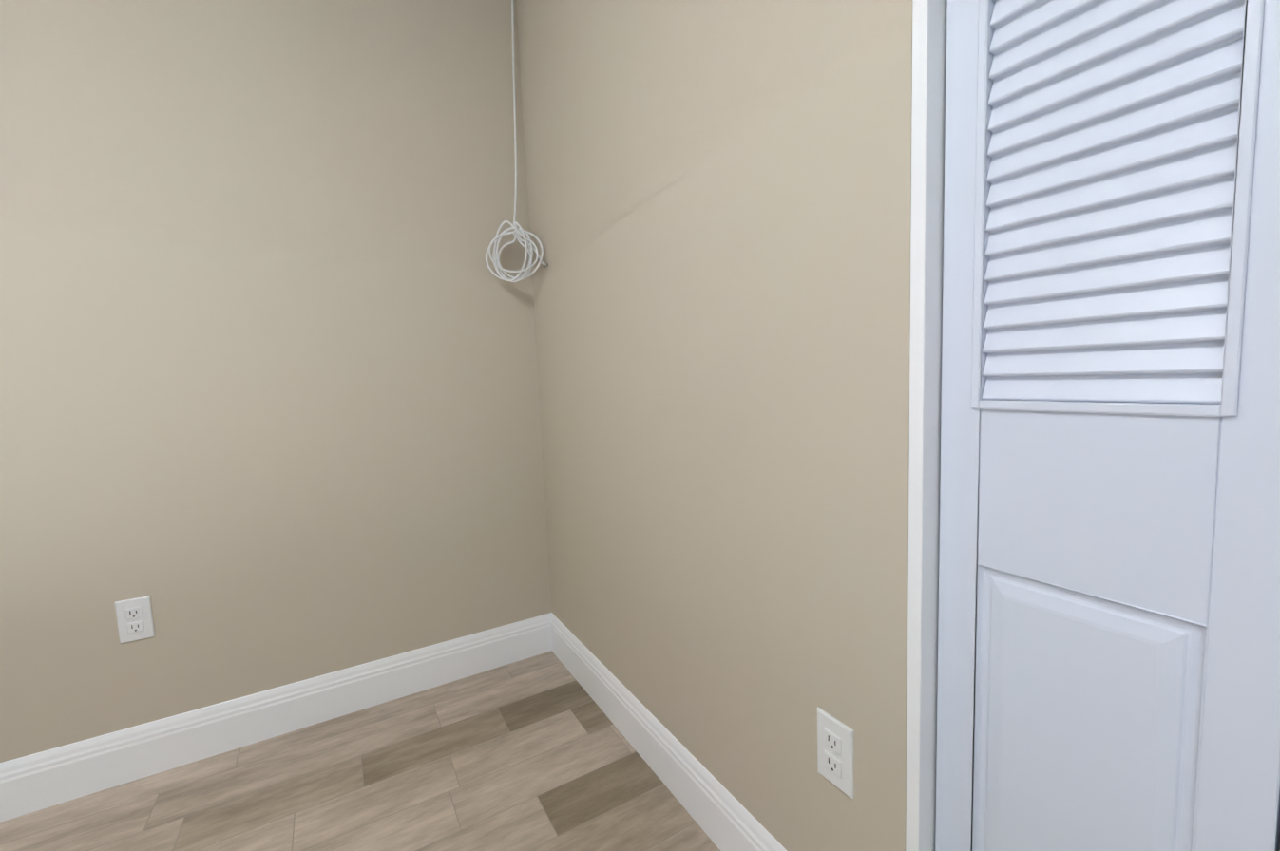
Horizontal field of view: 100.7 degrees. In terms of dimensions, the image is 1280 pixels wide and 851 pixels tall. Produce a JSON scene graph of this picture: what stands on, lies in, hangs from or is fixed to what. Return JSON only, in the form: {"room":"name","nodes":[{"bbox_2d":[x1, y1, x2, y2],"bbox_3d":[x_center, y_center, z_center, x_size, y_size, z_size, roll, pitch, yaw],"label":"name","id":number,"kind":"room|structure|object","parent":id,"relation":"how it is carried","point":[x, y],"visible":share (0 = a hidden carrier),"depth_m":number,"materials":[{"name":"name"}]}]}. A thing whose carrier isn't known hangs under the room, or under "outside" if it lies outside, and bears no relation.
{"room":"empty bedroom","nodes":[
{"label":"empty bedroom","id":0,"kind":"room"},
{"bbox_2d":[0,0,552,763],"bbox_3d":[-0.651,-0.337,1.840,3.356,2.440,0.120,-5,6,-30],"label":"wall","id":1,"kind":"structure","parent":0,"point":[270,416],"depth_m":1.51,"materials":[{"name":"paint"}]},
{"bbox_2d":[114,595,154,644],"bbox_3d":[-1.350,0.520,1.418,0.070,0.115,0.008,-5,6,-30],"label":"electrical outlet","id":2,"kind":"object","parent":1,"relation":"attached to","point":[135,622],"visible":1,"depth_m":1.42,"materials":[{"name":"white plastic"}]},
{"bbox_2d":[0,612,551,822],"bbox_3d":[-1.157,0.866,1.552,1.914,0.143,0.014,-5,6,-30],"label":"baseboard","id":3,"kind":"structure","parent":1,"relation":"attached to","point":[39,781],"depth_m":1.55,"materials":[{"name":"white wood"}]},
{"bbox_2d":[0,650,720,850],"bbox_3d":[-1.834,0.995,1.655,6.200,0.080,8.470,-5,6,-30],"label":"floor","id":4,"kind":"structure","parent":0,"point":[538,753],"depth_m":1.36,"materials":[{"name":"brown wood"}]},
{"bbox_2d":[515,0,912,850],"bbox_3d":[0.035,-0.317,1.335,0.120,2.440,1.445,-5,6,-30],"label":"wall","id":5,"kind":"structure","parent":0,"point":[719,205],"depth_m":1.00,"materials":[{"name":"paint"}]},
{"bbox_2d":[550,612,786,850],"bbox_3d":[0.023,0.832,1.410,0.014,0.143,1.445,-5,6,-30],"label":"baseboard","id":6,"kind":"structure","parent":5,"relation":"attached to","point":[722,816],"depth_m":1.32,"materials":[{"name":"white wood"}]},
{"bbox_2d":[817,707,854,800],"bbox_3d":[0.315,0.531,0.862,0.008,0.115,0.070,-5,6,-30],"label":"electrical outlet","id":7,"kind":"object","parent":5,"relation":"attached to","point":[835,752],"visible":1,"depth_m":0.85,"materials":[{"name":"white plastic"}]},
{"bbox_3d":[0.681,-1.252,0.064,0.120,0.390,1.280,-5,6,-30],"label":"wall","id":8,"kind":"structure","parent":0,"visible":0},
{"bbox_2d":[905,0,946,850],"bbox_3d":[0.731,-0.039,0.180,0.122,2.050,1.282,-5,6,-30],"label":"trim","id":9,"kind":"structure","parent":8,"relation":"attached to","point":[927,128],"depth_m":0.70,"materials":[{"name":"white wood"}]},
{"bbox_3d":[0.680,-1.026,0.079,0.036,0.022,1.240,-5,6,-30],"label":"track rail","id":10,"kind":"object","parent":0,"visible":0},
{"bbox_2d":[935,0,1279,850],"bbox_3d":[0.708,-0.023,0.168,0.059,1.995,1.234,-5,6,-30],"label":"bifold closet doors","id":11,"kind":"structure","parent":10,"relation":"hanging from","point":[1110,568],"depth_m":0.55,"materials":[{"name":"white wood"}]},
{"bbox_3d":[-1.935,-1.522,1.416,6.200,0.100,8.470,-5,6,-30],"label":"ceiling","id":12,"kind":"structure","parent":0,"visible":0},
{"bbox_2d":[485,0,544,282],"bbox_3d":[-0.442,-1.020,1.745,0.168,1.079,0.153,-5,6,-30],"label":"cord","id":13,"kind":"object","parent":12,"relation":"hanging from","point":[495,257],"visible":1,"depth_m":1.78,"materials":[{"name":"white plastic"}]}
]}

